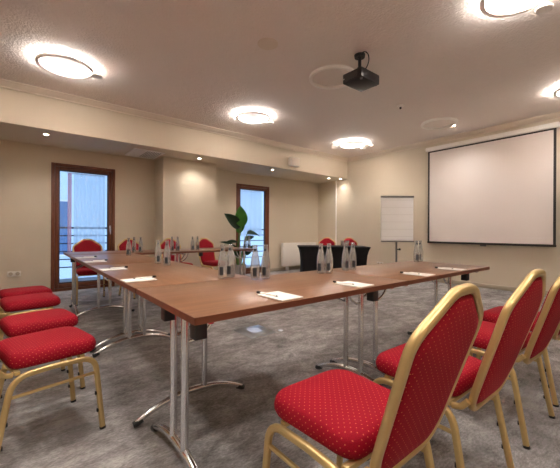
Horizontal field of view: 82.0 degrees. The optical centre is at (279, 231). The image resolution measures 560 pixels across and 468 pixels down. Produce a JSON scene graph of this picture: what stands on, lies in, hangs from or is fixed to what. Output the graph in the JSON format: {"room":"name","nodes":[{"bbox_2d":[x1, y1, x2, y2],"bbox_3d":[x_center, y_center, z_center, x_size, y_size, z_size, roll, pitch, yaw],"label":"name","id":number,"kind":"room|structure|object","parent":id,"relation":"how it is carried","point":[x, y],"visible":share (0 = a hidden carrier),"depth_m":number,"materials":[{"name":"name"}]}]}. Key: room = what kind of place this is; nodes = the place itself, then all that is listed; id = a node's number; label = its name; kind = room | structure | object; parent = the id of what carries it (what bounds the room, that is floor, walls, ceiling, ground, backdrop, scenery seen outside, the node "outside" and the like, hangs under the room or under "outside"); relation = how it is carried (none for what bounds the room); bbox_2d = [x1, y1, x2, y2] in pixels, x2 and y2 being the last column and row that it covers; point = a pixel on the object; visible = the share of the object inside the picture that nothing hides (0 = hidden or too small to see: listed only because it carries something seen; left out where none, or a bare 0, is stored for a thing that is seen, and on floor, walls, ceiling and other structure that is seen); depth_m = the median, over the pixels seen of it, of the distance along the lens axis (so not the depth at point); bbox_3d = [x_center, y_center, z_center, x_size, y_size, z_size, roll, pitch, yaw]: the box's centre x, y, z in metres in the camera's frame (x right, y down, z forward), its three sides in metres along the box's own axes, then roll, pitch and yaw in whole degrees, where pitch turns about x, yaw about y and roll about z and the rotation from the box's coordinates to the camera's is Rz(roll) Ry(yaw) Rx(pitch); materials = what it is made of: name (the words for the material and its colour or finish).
{"room":"conference room","nodes":[
{"label":"conference room","id":0,"kind":"room"},
{"bbox_2d":[0,139,317,289],"bbox_3d":[-2.161,-0.462,6.843,8.650,2.960,0.200,0,0,-39],"label":"wall","id":1,"kind":"structure","parent":0,"point":[25,168],"depth_m":6.01,"materials":[{"name":"beige paint"}]},
{"bbox_2d":[7,271,20,276],"bbox_3d":[-4.188,0.668,5.071,0.170,0.084,0.012,0,0,-39],"label":"wall socket","id":2,"kind":"object","parent":1,"relation":"attached to","point":[10,273],"visible":1,"depth_m":5.06,"materials":[{"name":"beige plastic"}]},
{"bbox_2d":[51,162,114,291],"bbox_3d":[-3.463,-0.071,5.699,0.970,2.165,0.182,0,0,-39],"label":"door","id":3,"kind":"structure","parent":1,"relation":"in","point":[56,168],"depth_m":5.50,"materials":[{"name":"brown wood"}]},
{"bbox_2d":[67,172,105,251],"bbox_3d":[-3.482,-0.320,5.807,0.607,1.422,0.028,0,0,-39],"label":"sheer curtain","id":4,"kind":"object","parent":1,"relation":"hanging from","point":[89,190],"depth_m":5.81,"materials":[{"name":"white fabric"}]},
{"bbox_2d":[50,266,299,288],"bbox_3d":[-1.944,0.982,6.566,8.250,0.075,0.515,0,0,-39],"label":"baseboard","id":5,"kind":"structure","parent":1,"relation":"attached to","point":[295,267],"depth_m":8.44,"materials":[{"name":"beige paint"}]},
{"bbox_2d":[240,190,261,235],"bbox_3d":[-0.740,-0.455,8.027,0.712,1.122,0.016,0,0,-39],"label":"blind","id":6,"kind":"object","parent":1,"relation":"attached to","point":[251,201],"visible":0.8,"depth_m":8.07,"materials":[{"name":"white fabric"}]},
{"bbox_2d":[236,183,268,273],"bbox_3d":[-0.681,-0.056,7.952,0.970,2.165,0.182,0,0,-39],"label":"door","id":7,"kind":"structure","parent":1,"relation":"in","point":[239,187],"depth_m":8.17,"materials":[{"name":"brown wood"}]},
{"bbox_2d":[0,87,346,183],"bbox_3d":[-1.755,-1.674,6.350,8.250,0.530,1.070,0,0,-39],"label":"soffit","id":8,"kind":"structure","parent":0,"point":[24,117],"depth_m":5.34,"materials":[{"name":"beige paint"}]},
{"bbox_2d":[125,148,164,159],"bbox_3d":[-2.460,-1.406,5.851,0.530,0.014,0.640,0,0,-39],"label":"air vent","id":9,"kind":"object","parent":8,"relation":"attached to","point":[135,152],"visible":1,"depth_m":5.82,"materials":[{"name":"grey metal"}]},
{"bbox_2d":[0,78,347,161],"bbox_3d":[-1.391,-1.895,5.901,8.250,0.085,0.085,0,0,-39],"label":"trim","id":10,"kind":"structure","parent":8,"relation":"attached to","point":[4,83],"depth_m":5.25,"materials":[{"name":"beige paint"}]},
{"bbox_2d":[288,157,298,167],"bbox_3d":[0.306,-1.558,7.244,0.260,0.200,0.136,0,0,-39],"label":"wall speaker","id":11,"kind":"object","parent":8,"relation":"attached to","point":[292,161],"visible":1,"depth_m":7.17,"materials":[{"name":"beige plastic"}]},
{"bbox_2d":[292,157,298,165],"bbox_3d":[0.347,-1.558,7.193,0.220,0.170,0.006,0,0,-39],"label":"grille","id":12,"kind":"object","parent":11,"relation":"attached to","point":[295,161],"depth_m":7.19,"materials":[{"name":"beige paint"}]},
{"bbox_2d":[154,156,215,269],"bbox_3d":[-1.923,-0.195,6.587,1.100,2.430,0.500,0,0,-39],"label":"column","id":13,"kind":"structure","parent":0,"point":[185,190],"depth_m":6.34,"materials":[{"name":"beige paint"}]},
{"bbox_2d":[0,0,559,157],"bbox_3d":[0.358,-1.978,3.743,8.650,0.100,8.180,0,0,-39],"label":"ceiling","id":14,"kind":"structure","parent":0,"point":[202,62],"depth_m":3.63,"materials":[{"name":"beige paint"}]},
{"bbox_2d":[35,51,101,79],"bbox_3d":[-2.472,-1.896,3.716,0.574,0.094,0.574,0,0,19],"label":"lamp","id":15,"kind":"object","parent":14,"relation":"attached to","point":[39,55],"visible":1,"depth_m":3.69,"materials":[{"name":"beige plastic"}]},
{"bbox_2d":[236,110,273,124],"bbox_3d":[-0.444,-1.885,5.359,0.574,0.094,0.574,0,0,19],"label":"lamp","id":16,"kind":"object","parent":14,"relation":"attached to","point":[267,121],"visible":1,"depth_m":5.36,"materials":[{"name":"beige plastic"}]},
{"bbox_2d":[257,38,277,49],"bbox_3d":[-0.125,-1.925,3.313,0.216,0.012,0.216,0,0,-39],"label":"ceiling speaker","id":17,"kind":"object","parent":14,"relation":"attached to","point":[264,43],"visible":1,"depth_m":3.29,"materials":[{"name":"beige paint"}]},
{"bbox_2d":[309,64,353,89],"bbox_3d":[0.646,-1.880,3.950,0.574,0.094,0.574,0,0,19],"label":"lamp","id":18,"kind":"object","parent":14,"relation":"attached to","point":[334,66],"visible":0.68,"depth_m":3.81,"materials":[{"name":"white plastic"}]},
{"bbox_2d":[339,140,365,149],"bbox_3d":[1.562,-1.875,6.982,0.574,0.094,0.574,0,0,19],"label":"lamp","id":19,"kind":"object","parent":14,"relation":"attached to","point":[362,147],"visible":1,"depth_m":6.98,"materials":[{"name":"beige plastic"}]},
{"bbox_2d":[343,51,378,91],"bbox_3d":[0.896,-1.754,3.500,0.352,0.342,0.266,0,0,-39],"label":"projector","id":20,"kind":"object","parent":14,"relation":"hanging from","point":[360,79],"visible":1,"depth_m":3.45,"materials":[{"name":"black plastic"}]},
{"bbox_2d":[421,117,457,129],"bbox_3d":[2.760,-1.868,5.598,0.574,0.094,0.574,0,0,19],"label":"lamp","id":21,"kind":"object","parent":14,"relation":"attached to","point":[449,127],"visible":1,"depth_m":5.59,"materials":[{"name":"white plastic"}]},
{"bbox_2d":[479,0,552,17],"bbox_3d":[1.896,-1.873,2.518,0.574,0.094,0.574,0,0,19],"label":"lamp","id":22,"kind":"object","parent":14,"relation":"attached to","point":[540,6],"visible":1,"depth_m":2.70,"materials":[{"name":"beige plastic"}]},
{"bbox_2d":[486,0,538,11],"bbox_3d":[1.896,-1.893,2.518,0.571,0.006,0.571,0,0,-39],"label":"diffuser","id":23,"kind":"object","parent":22,"relation":"attached to","point":[537,2],"depth_m":2.72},
{"bbox_2d":[553,87,559,97],"bbox_3d":[3.927,-1.862,4.189,0.574,0.094,0.574,0,0,19],"label":"lamp","id":24,"kind":"object","parent":14,"relation":"attached to","point":[555,92],"visible":1,"depth_m":4.32,"materials":[{"name":"beige plastic"}]},
{"bbox_2d":[0,269,559,467],"bbox_3d":[0.398,1.082,3.672,8.650,0.100,8.000,0,0,-39],"label":"floor","id":25,"kind":"structure","parent":0,"point":[228,426],"depth_m":2.04,"materials":[{"name":"grey carpet"}]},
{"bbox_2d":[0,286,52,319],"bbox_3d":[-2.462,0.568,2.964,0.446,0.904,0.601,0,0,43],"label":"banquet chair","id":26,"kind":"object","parent":25,"relation":"on","point":[30,289],"visible":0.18,"depth_m":2.95,"materials":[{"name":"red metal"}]},
{"bbox_2d":[0,292,60,337],"bbox_3d":[-2.141,0.569,2.606,0.446,0.904,0.601,0,0,43],"label":"banquet chair","id":27,"kind":"object","parent":25,"relation":"on","point":[47,300],"visible":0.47,"depth_m":2.56,"materials":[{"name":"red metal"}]},
{"bbox_2d":[0,308,85,398],"bbox_3d":[-1.625,0.572,2.018,0.446,0.904,0.601,0,0,41],"label":"banquet chair","id":28,"kind":"object","parent":25,"relation":"on","point":[30,322],"visible":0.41,"depth_m":2.00,"materials":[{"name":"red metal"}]},
{"bbox_2d":[0,326,105,451],"bbox_3d":[-1.263,0.574,1.587,0.446,0.904,0.601,0,0,39],"label":"banquet chair","id":29,"kind":"object","parent":25,"relation":"on","point":[41,347],"visible":1,"depth_m":1.56,"materials":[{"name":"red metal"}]},
{"bbox_2d":[71,239,108,305],"bbox_3d":[-2.806,0.566,4.764,0.446,0.904,0.601,0,0,-39],"label":"banquet chair","id":30,"kind":"object","parent":25,"relation":"on","point":[85,245],"visible":0.46,"depth_m":4.86,"materials":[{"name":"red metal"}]},
{"bbox_2d":[70,253,169,352],"bbox_3d":[-1.728,0.650,3.406,0.698,0.739,1.373,0,0,-39],"label":"folding table","id":31,"kind":"object","parent":25,"relation":"on","point":[112,259],"visible":0.62,"depth_m":3.12,"materials":[{"name":"brown wood"}]},
{"bbox_2d":[83,260,106,262],"bbox_3d":[-1.718,0.278,2.985,0.170,0.005,0.124,0,0,-41],"label":"notepad","id":32,"kind":"object","parent":31,"relation":"on","point":[102,260],"visible":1,"depth_m":2.96,"materials":[{"name":"white paper"}]},
{"bbox_2d":[63,249,180,314],"bbox_3d":[-2.139,0.648,4.413,1.323,0.739,0.698,0,0,-39],"label":"folding table","id":33,"kind":"object","parent":25,"relation":"on","point":[155,251],"visible":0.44,"depth_m":4.18,"materials":[{"name":"brown wood"}]},
{"bbox_2d":[117,238,141,298],"bbox_3d":[-2.301,0.569,5.196,0.601,0.904,0.446,0,0,37],"label":"banquet chair","id":34,"kind":"object","parent":25,"relation":"on","point":[131,243],"visible":0.19,"depth_m":5.30,"materials":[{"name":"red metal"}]},
{"bbox_2d":[90,261,248,427],"bbox_3d":[-0.877,0.655,2.355,0.698,0.739,1.327,0,0,-39],"label":"folding table","id":35,"kind":"object","parent":25,"relation":"on","point":[176,273],"visible":0.64,"depth_m":2.13,"materials":[{"name":"brown wood"}]},
{"bbox_2d":[98,267,126,270],"bbox_3d":[-1.246,0.280,2.403,0.170,0.005,0.124,0,0,-41],"label":"notepad","id":36,"kind":"object","parent":35,"relation":"on","point":[123,268],"visible":0.84,"depth_m":2.37,"materials":[{"name":"white paper"}]},
{"bbox_2d":[121,277,156,282],"bbox_3d":[-0.827,0.282,1.886,0.170,0.005,0.124,0,0,-41],"label":"notepad","id":37,"kind":"object","parent":35,"relation":"on","point":[149,278],"visible":0.8,"depth_m":1.88,"materials":[{"name":"white paper"}]},
{"bbox_2d":[155,242,161,263],"bbox_3d":[-1.077,0.180,2.847,0.057,0.208,0.058,0,0,-23],"label":"water bottle","id":38,"kind":"object","parent":35,"relation":"on","point":[158,257],"visible":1,"depth_m":2.83,"materials":[{"name":"clear glass"}]},
{"bbox_2d":[163,241,170,265],"bbox_3d":[-0.939,0.180,2.676,0.057,0.208,0.058,0,0,-6],"label":"water bottle","id":39,"kind":"object","parent":35,"relation":"on","point":[166,258],"visible":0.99,"depth_m":2.66,"materials":[{"name":"clear glass"}]},
{"bbox_2d":[218,245,226,278],"bbox_3d":[-0.354,0.184,1.985,0.057,0.208,0.058,0,0,5],"label":"water bottle","id":40,"kind":"object","parent":35,"relation":"on","point":[220,268],"visible":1,"depth_m":1.96,"materials":[{"name":"clear glass"}]},
{"bbox_2d":[226,245,234,277],"bbox_3d":[-0.311,0.184,2.027,0.057,0.208,0.058,0,0,14],"label":"water bottle","id":41,"kind":"object","parent":35,"relation":"on","point":[228,267],"visible":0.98,"depth_m":2.00,"materials":[{"name":"clear glass"}]},
{"bbox_2d":[159,238,192,264],"bbox_3d":[-1.798,0.571,5.606,0.446,0.904,0.601,0,0,-45],"label":"banquet chair","id":42,"kind":"object","parent":25,"relation":"on","point":[172,242],"visible":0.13,"depth_m":5.73,"materials":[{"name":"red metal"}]},
{"bbox_2d":[166,247,256,275],"bbox_3d":[-1.111,0.653,5.245,1.318,0.739,0.698,0,0,-39],"label":"folding table","id":43,"kind":"object","parent":25,"relation":"on","point":[200,251],"visible":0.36,"depth_m":5.08,"materials":[{"name":"brown wood"}]},
{"bbox_2d":[196,238,228,269],"bbox_3d":[-1.257,0.574,6.043,0.601,0.904,0.446,0,0,41],"label":"banquet chair","id":44,"kind":"object","parent":25,"relation":"on","point":[208,259],"visible":0.62,"depth_m":6.08,"materials":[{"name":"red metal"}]},
{"bbox_2d":[221,206,258,274],"bbox_3d":[-0.767,0.237,6.920,1.024,1.578,0.330,0,0,-39],"label":"potted plant","id":45,"kind":"object","parent":25,"relation":"on","point":[238,221],"visible":0.79,"depth_m":6.83,"materials":[{"name":"green plant"}]},
{"bbox_2d":[234,325,276,338],"bbox_3d":[-0.255,1.023,3.311,0.310,0.011,0.330,0,0,-39],"label":"socket","id":46,"kind":"object","parent":25,"relation":"on","point":[255,331],"visible":1,"depth_m":3.28,"materials":[{"name":"silver metal"}]},
{"bbox_2d":[136,270,407,467],"bbox_3d":[0.019,0.659,1.771,1.353,0.739,0.698,0,0,-39],"label":"folding table","id":47,"kind":"object","parent":25,"relation":"on","point":[199,304],"visible":0.89,"depth_m":1.45,"materials":[{"name":"brown wood"}]},
{"bbox_2d":[250,248,259,279],"bbox_3d":[-0.149,0.185,1.938,0.057,0.208,0.058,0,0,2],"label":"water bottle","id":48,"kind":"object","parent":47,"relation":"on","point":[254,269],"visible":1,"depth_m":1.93,"materials":[{"name":"clear glass"}]},
{"bbox_2d":[261,245,269,278],"bbox_3d":[-0.088,0.185,1.982,0.057,0.208,0.058,0,0,17],"label":"water bottle","id":49,"kind":"object","parent":47,"relation":"on","point":[263,269],"visible":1,"depth_m":1.96,"materials":[{"name":"clear glass"}]},
{"bbox_2d":[257,291,302,300],"bbox_3d":[0.000,0.287,1.436,0.124,0.005,0.170,0,0,-41],"label":"notepad","id":50,"kind":"object","parent":47,"relation":"on","point":[281,296],"visible":1,"depth_m":1.41,"materials":[{"name":"white paper"}]},
{"bbox_2d":[256,291,276,296],"bbox_3d":[-0.058,0.281,1.447,0.137,0.012,0.012,0,0,44],"label":"pen","id":51,"kind":"object","parent":50,"relation":"on","point":[258,292],"visible":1,"depth_m":1.46,"materials":[{"name":"white paint"}]},
{"bbox_2d":[317,247,324,273],"bbox_3d":[0.283,0.187,2.231,0.057,0.208,0.058,0,0,32],"label":"water bottle","id":52,"kind":"object","parent":47,"relation":"on","point":[319,264],"visible":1,"depth_m":2.21,"materials":[{"name":"clear glass"}]},
{"bbox_2d":[325,246,332,273],"bbox_3d":[0.342,0.187,2.246,0.057,0.208,0.058,0,0,14],"label":"water bottle","id":53,"kind":"object","parent":47,"relation":"on","point":[328,264],"visible":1,"depth_m":2.22,"materials":[{"name":"clear glass"}]},
{"bbox_2d":[335,281,373,287],"bbox_3d":[0.408,0.289,1.767,0.124,0.005,0.170,0,0,-41],"label":"notepad","id":54,"kind":"object","parent":47,"relation":"on","point":[356,284],"visible":0.92,"depth_m":1.75,"materials":[{"name":"white paper"}]},
{"bbox_2d":[333,280,353,284],"bbox_3d":[0.350,0.283,1.778,0.137,0.012,0.012,0,0,44],"label":"pen","id":55,"kind":"object","parent":54,"relation":"on","point":[334,281],"visible":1,"depth_m":1.78,"materials":[{"name":"white paint"}]},
{"bbox_2d":[281,242,315,270],"bbox_3d":[0.514,0.667,8.783,1.220,0.732,0.130,0,0,-39],"label":"radiator","id":56,"kind":"object","parent":25,"relation":"on","point":[290,254],"visible":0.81,"depth_m":8.53,"materials":[{"name":"white metal"}]},
{"bbox_2d":[318,237,335,244],"bbox_3d":[1.094,0.587,7.260,0.446,0.904,0.601,0,0,0],"label":"banquet chair","id":57,"kind":"object","parent":25,"relation":"on","point":[326,240],"visible":0.17,"depth_m":7.49,"materials":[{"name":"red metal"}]},
{"bbox_2d":[297,245,370,271],"bbox_3d":[1.051,0.664,6.516,1.376,0.743,0.704,0,0,0],"label":"draped table","id":58,"kind":"object","parent":25,"relation":"on","point":[309,260],"visible":0.69,"depth_m":6.22,"materials":[{"name":"black fabric"}]},
{"bbox_2d":[340,237,357,244],"bbox_3d":[1.604,0.589,7.235,0.446,0.904,0.601,0,0,0],"label":"banquet chair","id":59,"kind":"object","parent":25,"relation":"on","point":[347,241],"visible":0.17,"depth_m":7.47,"materials":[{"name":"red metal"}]},
{"bbox_2d":[262,283,483,467],"bbox_3d":[0.276,0.582,1.025,0.446,0.904,0.601,0,0,-39],"label":"banquet chair","id":60,"kind":"object","parent":25,"relation":"on","point":[353,416],"visible":1,"depth_m":0.89,"materials":[{"name":"red fabric"}]},
{"bbox_2d":[380,196,413,261],"bbox_3d":[2.492,0.141,6.900,0.623,1.805,0.606,0,0,43],"label":"flip chart","id":61,"kind":"object","parent":25,"relation":"on","point":[397,212],"visible":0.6,"depth_m":6.87,"materials":[{"name":"white paper"}]},
{"bbox_2d":[381,241,413,241],"bbox_3d":[2.499,0.214,6.854,0.690,0.018,0.048,0,0,2],"label":"tray","id":62,"kind":"object","parent":61,"relation":"on","point":[381,241],"depth_m":6.83,"materials":[{"name":"grey metal"}]},
{"bbox_2d":[324,261,489,379],"bbox_3d":[1.061,0.665,2.615,1.323,0.739,0.698,0,0,-39],"label":"folding table","id":63,"kind":"object","parent":25,"relation":"on","point":[385,270],"visible":0.47,"depth_m":2.42,"materials":[{"name":"brown wood"}]},
{"bbox_2d":[342,246,348,270],"bbox_3d":[0.491,0.188,2.412,0.057,0.208,0.058,0,0,-12],"label":"water bottle","id":64,"kind":"object","parent":63,"relation":"on","point":[346,262],"visible":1,"depth_m":2.38,"materials":[{"name":"clear glass"}]},
{"bbox_2d":[349,246,356,269],"bbox_3d":[0.557,0.189,2.465,0.057,0.208,0.058,0,0,-4],"label":"water bottle","id":65,"kind":"object","parent":63,"relation":"on","point":[353,262],"visible":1,"depth_m":2.45,"materials":[{"name":"clear glass"}]},
{"bbox_2d":[413,243,419,260],"bbox_3d":[1.331,0.193,3.137,0.057,0.208,0.058,0,0,8],"label":"water bottle","id":66,"kind":"object","parent":63,"relation":"on","point":[417,256],"visible":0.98,"depth_m":3.12,"materials":[{"name":"clear glass"}]},
{"bbox_2d":[403,272,434,276],"bbox_3d":[0.952,0.292,2.207,0.124,0.005,0.170,0,0,-41],"label":"notepad","id":67,"kind":"object","parent":63,"relation":"on","point":[419,274],"visible":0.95,"depth_m":2.17,"materials":[{"name":"white paper"}]},
{"bbox_2d":[437,267,466,270],"bbox_3d":[1.352,0.294,2.531,0.124,0.005,0.170,0,0,-41],"label":"notepad","id":68,"kind":"object","parent":63,"relation":"on","point":[457,269],"visible":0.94,"depth_m":2.50,"materials":[{"name":"white paper"}]},
{"bbox_2d":[367,269,545,467],"bbox_3d":[0.731,0.585,1.364,0.446,0.904,0.601,0,0,-38],"label":"banquet chair","id":69,"kind":"object","parent":25,"relation":"on","point":[484,378],"visible":0.76,"depth_m":1.17,"materials":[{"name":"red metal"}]},
{"bbox_2d":[469,275,559,449],"bbox_3d":[1.258,0.587,1.792,0.446,0.904,0.601,0,0,-37],"label":"banquet chair","id":70,"kind":"object","parent":25,"relation":"on","point":[536,342],"visible":0.57,"depth_m":1.58,"materials":[{"name":"gold metal"}]},
{"bbox_2d":[476,306,559,406],"bbox_3d":[1.717,0.590,2.163,0.446,0.904,0.601,0,0,-37],"label":"banquet chair","id":71,"kind":"object","parent":25,"relation":"on","point":[490,315],"visible":0.32,"depth_m":1.96,"materials":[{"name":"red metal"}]},
{"bbox_2d":[318,118,559,290],"bbox_3d":[3.696,-0.430,6.324,0.200,2.960,7.980,0,0,-39],"label":"wall","id":72,"kind":"structure","parent":0,"point":[401,173],"depth_m":7.15,"materials":[{"name":"beige paint"}]},
{"bbox_2d":[335,181,336,244],"bbox_3d":[1.532,-0.177,8.812,0.030,2.430,0.030,0,0,-39],"label":"trim","id":73,"kind":"structure","parent":72,"relation":"attached to","point":[335,181],"depth_m":8.80,"materials":[{"name":"white paint"}]},
{"bbox_2d":[348,112,559,161],"bbox_3d":[3.866,-1.867,5.896,0.085,0.085,6.710,0,0,-39],"label":"trim","id":74,"kind":"structure","parent":72,"relation":"attached to","point":[556,115],"depth_m":6.21,"materials":[{"name":"beige paint"}]},
{"bbox_2d":[433,279,548,295],"bbox_3d":[3.542,1.011,6.334,0.015,0.075,7.780,0,0,-39],"label":"baseboard","id":75,"kind":"structure","parent":72,"relation":"attached to","point":[481,285],"depth_m":5.97,"materials":[{"name":"beige paint"}]},
{"bbox_2d":[426,122,559,246],"bbox_3d":[3.775,-0.738,5.968,0.124,2.025,2.160,0,0,-39],"label":"projection screen","id":76,"kind":"object","parent":72,"relation":"attached to","point":[500,188],"visible":1,"depth_m":5.79,"materials":[{"name":"white fabric"}]},
{"bbox_3d":[-2.183,1.088,7.456,12.000,0.100,0.770,0,0,-39],"label":"floor","id":77,"kind":"structure","parent":0,"visible":0},
{"bbox_2d":[59,264,262,282],"bbox_3d":[-2.447,1.037,7.783,12.000,0.200,0.070,0,0,-39],"label":"kerb","id":78,"kind":"object","parent":77,"relation":"attached to","point":[255,265],"depth_m":6.55,"materials":[{"name":"white"}]},
{"bbox_2d":[60,227,263,267],"bbox_3d":[-2.265,0.479,7.561,11.000,1.118,0.040,0,0,-39],"label":"balcony railing","id":79,"kind":"object","parent":77,"relation":"on","point":[60,227],"visible":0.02,"depth_m":6.17,"materials":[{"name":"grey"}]},
{"label":"outside","id":80,"kind":"structure","parent":0,"visible":0},
{"bbox_2d":[59,171,263,278],"bbox_3d":[-4.745,0.505,12.212,24.000,17.000,3.050,0,0,-39],"label":"building","id":81,"kind":"structure","parent":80,"point":[64,272],"depth_m":9.29,"materials":[{"name":"white"}]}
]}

